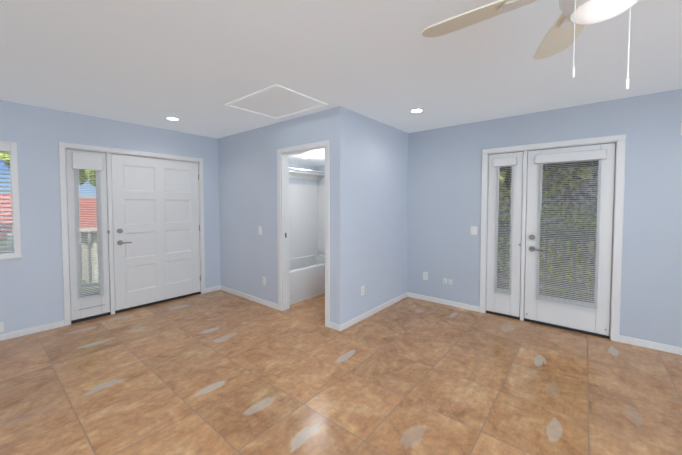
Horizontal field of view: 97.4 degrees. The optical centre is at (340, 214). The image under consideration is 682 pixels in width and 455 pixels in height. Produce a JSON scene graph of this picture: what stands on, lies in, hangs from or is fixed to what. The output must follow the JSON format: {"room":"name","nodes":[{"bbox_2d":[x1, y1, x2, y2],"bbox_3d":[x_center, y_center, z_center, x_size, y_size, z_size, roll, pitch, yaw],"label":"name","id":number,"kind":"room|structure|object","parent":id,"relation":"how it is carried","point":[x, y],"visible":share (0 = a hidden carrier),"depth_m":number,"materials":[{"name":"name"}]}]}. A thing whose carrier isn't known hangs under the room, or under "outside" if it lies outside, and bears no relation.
{"room":"empty living room","nodes":[
{"label":"empty living room","id":0,"kind":"room"},
{"bbox_2d":[0,100,219,333],"bbox_3d":[-3.153,0.048,3.698,0.160,2.500,6.980,2,3,39],"label":"wall","id":1,"kind":"structure","parent":0,"point":[31,287],"depth_m":3.39,"materials":[{"name":"blue paint"}]},
{"bbox_2d":[0,322,3,332],"bbox_3d":[-3.555,1.179,3.112,0.008,0.110,0.070,2,3,39],"label":"electrical outlet","id":2,"kind":"object","parent":1,"relation":"attached to","point":[1,327],"visible":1,"depth_m":3.13,"materials":[{"name":"white plastic"}]},
{"bbox_2d":[0,141,22,259],"bbox_3d":[-3.976,-0.128,2.634,0.142,1.232,1.582,2,3,39],"label":"window","id":3,"kind":"structure","parent":1,"relation":"in","point":[15,207],"depth_m":3.18,"materials":[{"name":"white"}]},
{"bbox_2d":[0,142,12,252],"bbox_3d":[-3.710,-0.167,2.905,0.109,1.151,0.713,2,3,39],"label":"window blind","id":4,"kind":"object","parent":3,"relation":"attached to","point":[5,146],"visible":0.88,"depth_m":3.15,"materials":[{"name":"white plastic"}]},
{"bbox_2d":[0,320,64,340],"bbox_3d":[-4.203,1.313,2.317,0.015,0.070,3.065,2,3,39],"label":"baseboard","id":5,"kind":"structure","parent":1,"relation":"attached to","point":[23,332],"depth_m":3.29,"materials":[{"name":"white wood"}]},
{"bbox_2d":[7,228,98,296],"bbox_3d":[-2.823,0.801,5.451,1.500,1.190,4.250,2,3,39],"label":"railing","id":6,"kind":"object","parent":1,"relation":"attached to","point":[10,238],"depth_m":4.87,"materials":[{"name":"white"}]},
{"bbox_2d":[66,149,109,320],"bbox_3d":[-3.107,0.245,3.692,0.060,2.034,0.378,2,3,39],"label":"sidelight window","id":7,"kind":"structure","parent":1,"relation":"in","point":[89,307],"depth_m":3.66,"materials":[{"name":"white wood"}]},
{"bbox_2d":[71,152,104,299],"bbox_3d":[-3.069,0.147,3.656,0.052,1.765,0.282,2,3,39],"label":"blinds","id":8,"kind":"object","parent":7,"relation":"attached to","point":[86,162],"visible":0.92,"depth_m":3.65,"materials":[{"name":"white"}]},
{"bbox_2d":[58,142,204,325],"bbox_3d":[-2.766,0.211,4.164,0.178,2.140,1.672,2,3,39],"label":"door frame","id":9,"kind":"structure","parent":1,"relation":"attached to","point":[64,221],"depth_m":3.83,"materials":[{"name":"white wood"}]},
{"bbox_2d":[111,154,199,310],"bbox_3d":[-2.584,0.224,4.298,0.105,2.034,1.114,2,3,39],"label":"front door","id":10,"kind":"structure","parent":1,"relation":"in","point":[155,213],"depth_m":4.24,"materials":[{"name":"white wood"}]},
{"bbox_2d":[218,106,346,324],"bbox_3d":[-0.975,0.030,4.192,2.590,2.500,0.120,2,3,39],"label":"wall","id":11,"kind":"structure","parent":0,"point":[247,160],"depth_m":4.18,"materials":[{"name":"blue paint"}]},
{"bbox_2d":[219,285,277,309],"bbox_3d":[-1.431,1.234,4.522,1.520,0.070,0.012,2,3,39],"label":"baseboard","id":12,"kind":"structure","parent":11,"relation":"attached to","point":[249,297],"depth_m":4.46,"materials":[{"name":"white wood"}]},
{"bbox_2d":[258,226,261,234],"bbox_3d":[-1.152,0.228,4.261,0.072,0.116,0.009,2,3,39],"label":"light switch","id":13,"kind":"object","parent":11,"relation":"attached to","point":[259,230],"visible":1,"depth_m":4.26,"materials":[{"name":"white plastic"}]},
{"bbox_2d":[262,277,265,284],"bbox_3d":[-1.088,0.939,4.234,0.072,0.116,0.008,2,3,39],"label":"outlet","id":14,"kind":"object","parent":11,"relation":"attached to","point":[263,280],"visible":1,"depth_m":4.23,"materials":[{"name":"white plastic"}]},
{"bbox_2d":[277,140,329,327],"bbox_3d":[-0.444,0.221,3.766,0.920,2.150,0.152,2,3,39],"label":"door frame","id":15,"kind":"structure","parent":11,"relation":"attached to","point":[283,229],"depth_m":3.95,"materials":[{"name":"white wood"}]},
{"bbox_2d":[289,162,317,184],"bbox_3d":[-0.959,-0.007,5.231,0.100,2.500,1.510,2,3,39],"label":"wall","id":16,"kind":"structure","parent":0,"point":[302,181],"depth_m":5.45,"materials":[{"name":"blue paint"}]},
{"bbox_2d":[289,151,324,165],"bbox_3d":[-0.235,-0.935,4.606,1.770,0.100,1.510,2,3,39],"label":"ceiling soffit","id":17,"kind":"structure","parent":0,"point":[316,158],"depth_m":4.87,"materials":[{"name":"white paint"}]},
{"bbox_2d":[318,165,324,184],"bbox_3d":[-0.235,0.014,4.640,1.770,2.500,1.510,2,3,39],"label":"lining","id":18,"kind":"object","parent":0,"point":[321,180],"depth_m":5.69,"materials":[{"name":"blue paint"}]},
{"bbox_2d":[0,290,681,454],"bbox_3d":[-0.058,1.437,1.220,8.150,0.100,6.980,2,3,39],"label":"floor","id":19,"kind":"structure","parent":0,"point":[219,372],"depth_m":2.35,"materials":[{"name":"tile"}]},
{"bbox_2d":[289,167,324,304],"bbox_3d":[-0.612,0.271,4.957,0.784,1.965,1.486,2,3,39],"label":"bathtub","id":20,"kind":"object","parent":19,"relation":"on","point":[307,237],"visible":0.27,"depth_m":5.37,"materials":[{"name":"white ceramic"}]},
{"bbox_2d":[0,0,681,137],"bbox_3d":[-0.058,-1.161,1.128,8.150,0.100,6.980,2,3,39],"label":"ceiling","id":21,"kind":"structure","parent":0,"point":[194,66],"depth_m":2.22,"materials":[{"name":"white paint"}]},
{"bbox_2d":[165,117,179,120],"bbox_3d":[-2.112,-1.202,3.758,0.156,0.007,0.156,2,3,39],"label":"recessed light","id":22,"kind":"object","parent":21,"relation":"in","point":[173,118],"visible":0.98,"depth_m":3.75,"materials":[{"name":"white plastic"}]},
{"bbox_2d":[225,84,327,119],"bbox_3d":[-0.697,-1.180,3.224,0.870,0.012,0.700,2,3,39],"label":"ceiling access panel","id":23,"kind":"object","parent":21,"relation":"attached to","point":[276,101],"visible":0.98,"depth_m":3.19,"materials":[{"name":"white paint"}]},
{"bbox_2d":[410,108,423,112],"bbox_3d":[0.867,-1.190,3.433,0.156,0.007,0.156,2,3,39],"label":"recessed light","id":24,"kind":"object","parent":21,"relation":"in","point":[416,110],"visible":0.98,"depth_m":3.43,"materials":[{"name":"white"}]},
{"bbox_2d":[422,0,637,89],"bbox_3d":[0.874,-0.779,1.076,1.215,0.660,1.265,2,3,39],"label":"ceiling fan","id":25,"kind":"object","parent":21,"relation":"hanging from","point":[570,23],"visible":1,"depth_m":1.25,"materials":[{"name":"white"}]},
{"bbox_2d":[347,109,407,320],"bbox_3d":[0.497,0.036,4.043,0.120,2.500,1.510,2,3,39],"label":"wall","id":26,"kind":"structure","parent":0,"point":[377,194],"depth_m":3.88,"materials":[{"name":"blue paint"}]},
{"bbox_2d":[338,292,407,330],"bbox_3d":[0.508,1.253,3.992,0.015,0.070,1.642,2,3,39],"label":"baseboard","id":27,"kind":"structure","parent":26,"relation":"attached to","point":[355,320],"depth_m":3.81,"materials":[{"name":"white wood"}]},
{"bbox_2d":[407,89,681,347],"bbox_3d":[2.160,0.045,3.764,7.990,2.500,0.160,2,3,39],"label":"wall","id":28,"kind":"structure","parent":0,"point":[444,185],"depth_m":3.21,"materials":[{"name":"blue paint"}]},
{"bbox_2d":[423,272,427,279],"bbox_3d":[1.247,0.907,4.431,0.072,0.116,0.008,2,3,39],"label":"electrical outlet","id":29,"kind":"object","parent":28,"relation":"attached to","point":[425,275],"visible":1,"depth_m":4.43,"materials":[{"name":"white plastic"}]},
{"bbox_2d":[408,292,479,311],"bbox_3d":[1.433,1.243,4.289,1.033,0.070,0.012,2,3,39],"label":"baseboard","id":30,"kind":"structure","parent":28,"relation":"attached to","point":[432,299],"depth_m":4.25,"materials":[{"name":"white wood"}]},
{"bbox_2d":[471,226,476,234],"bbox_3d":[1.766,0.213,3.982,0.085,0.116,0.009,2,3,39],"label":"light switch","id":31,"kind":"object","parent":28,"relation":"attached to","point":[473,230],"visible":1,"depth_m":3.98,"materials":[{"name":"white plastic"}]},
{"bbox_2d":[486,152,522,316],"bbox_3d":[2.063,0.249,3.791,0.382,2.032,0.064,2,3,39],"label":"french door","id":32,"kind":"structure","parent":28,"relation":"in","point":[504,304],"depth_m":3.77,"materials":[{"name":"white wood"}]},
{"bbox_2d":[493,157,516,295],"bbox_3d":[2.034,0.156,3.753,0.256,1.720,0.050,2,3,39],"label":"blinds","id":33,"kind":"object","parent":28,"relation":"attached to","point":[508,161],"visible":0.98,"depth_m":3.76,"materials":[{"name":"white plastic"}]},
{"bbox_2d":[479,134,625,341],"bbox_3d":[2.407,0.235,3.557,1.356,2.135,0.178,2,3,39],"label":"trim","id":34,"kind":"structure","parent":28,"relation":"attached to","point":[618,208],"depth_m":3.35,"materials":[{"name":"white wood"}]},
{"bbox_2d":[524,143,615,335],"bbox_3d":[2.537,0.263,3.378,0.778,2.032,0.105,2,3,39],"label":"french door","id":35,"kind":"structure","parent":28,"relation":"in","point":[598,321],"depth_m":3.34,"materials":[{"name":"white wood"}]},
{"bbox_2d":[535,149,606,310],"bbox_3d":[2.525,0.170,3.353,0.632,1.720,0.050,2,3,39],"label":"blinds","id":36,"kind":"object","parent":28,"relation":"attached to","point":[582,156],"visible":0.88,"depth_m":3.35,"materials":[{"name":"white plastic"}]},
{"bbox_2d":[619,335,681,354],"bbox_3d":[3.967,1.316,2.220,2.801,0.070,0.015,2,3,39],"label":"baseboard","id":37,"kind":"structure","parent":28,"relation":"attached to","point":[633,341],"depth_m":2.95,"materials":[{"name":"white wood"}]},
{"bbox_2d":[497,161,597,302],"bbox_3d":[3.091,0.101,4.456,5.700,2.660,2.075,2,3,39],"label":"railing","id":38,"kind":"object","parent":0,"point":[575,164],"depth_m":4.84,"materials":[{"name":"grey paint"}]},
{"label":"outside","id":39,"kind":"structure","parent":0,"visible":0},
{"bbox_2d":[82,280,97,292],"bbox_3d":[-10.938,4.261,9.005,110.000,0.300,120.000,2,3,39],"label":"ground","id":40,"kind":"structure","parent":39,"point":[88,288],"depth_m":15.69,"materials":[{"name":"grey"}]},
{"bbox_2d":[0,193,11,250],"bbox_3d":[-21.246,1.637,8.934,11.000,4.950,16.000,2,3,39],"label":"house","id":41,"kind":"structure","parent":40,"relation":"on","point":[6,209],"depth_m":12.47,"materials":[{"name":"tile"}]},
{"bbox_2d":[0,152,95,185],"bbox_3d":[-11.838,-0.094,5.712,6.058,8.640,15.383,2,3,39],"label":"trees","id":42,"kind":"object","parent":40,"relation":"on","point":[80,171],"depth_m":9.18,"materials":[{"name":"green plant"}]},
{"bbox_2d":[78,198,98,286],"bbox_3d":[-11.873,1.134,25.156,11.000,4.800,17.000,2,3,39],"label":"house","id":43,"kind":"structure","parent":40,"relation":"on","point":[85,212],"depth_m":16.89,"materials":[{"name":"tile"}]},
{"bbox_2d":[497,166,597,294],"bbox_3d":[5.005,-2.440,7.796,15.852,13.331,6.874,2,3,39],"label":"tree","id":44,"kind":"object","parent":40,"relation":"on","point":[587,172],"depth_m":5.42,"materials":[{"name":"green plant"}]}
]}

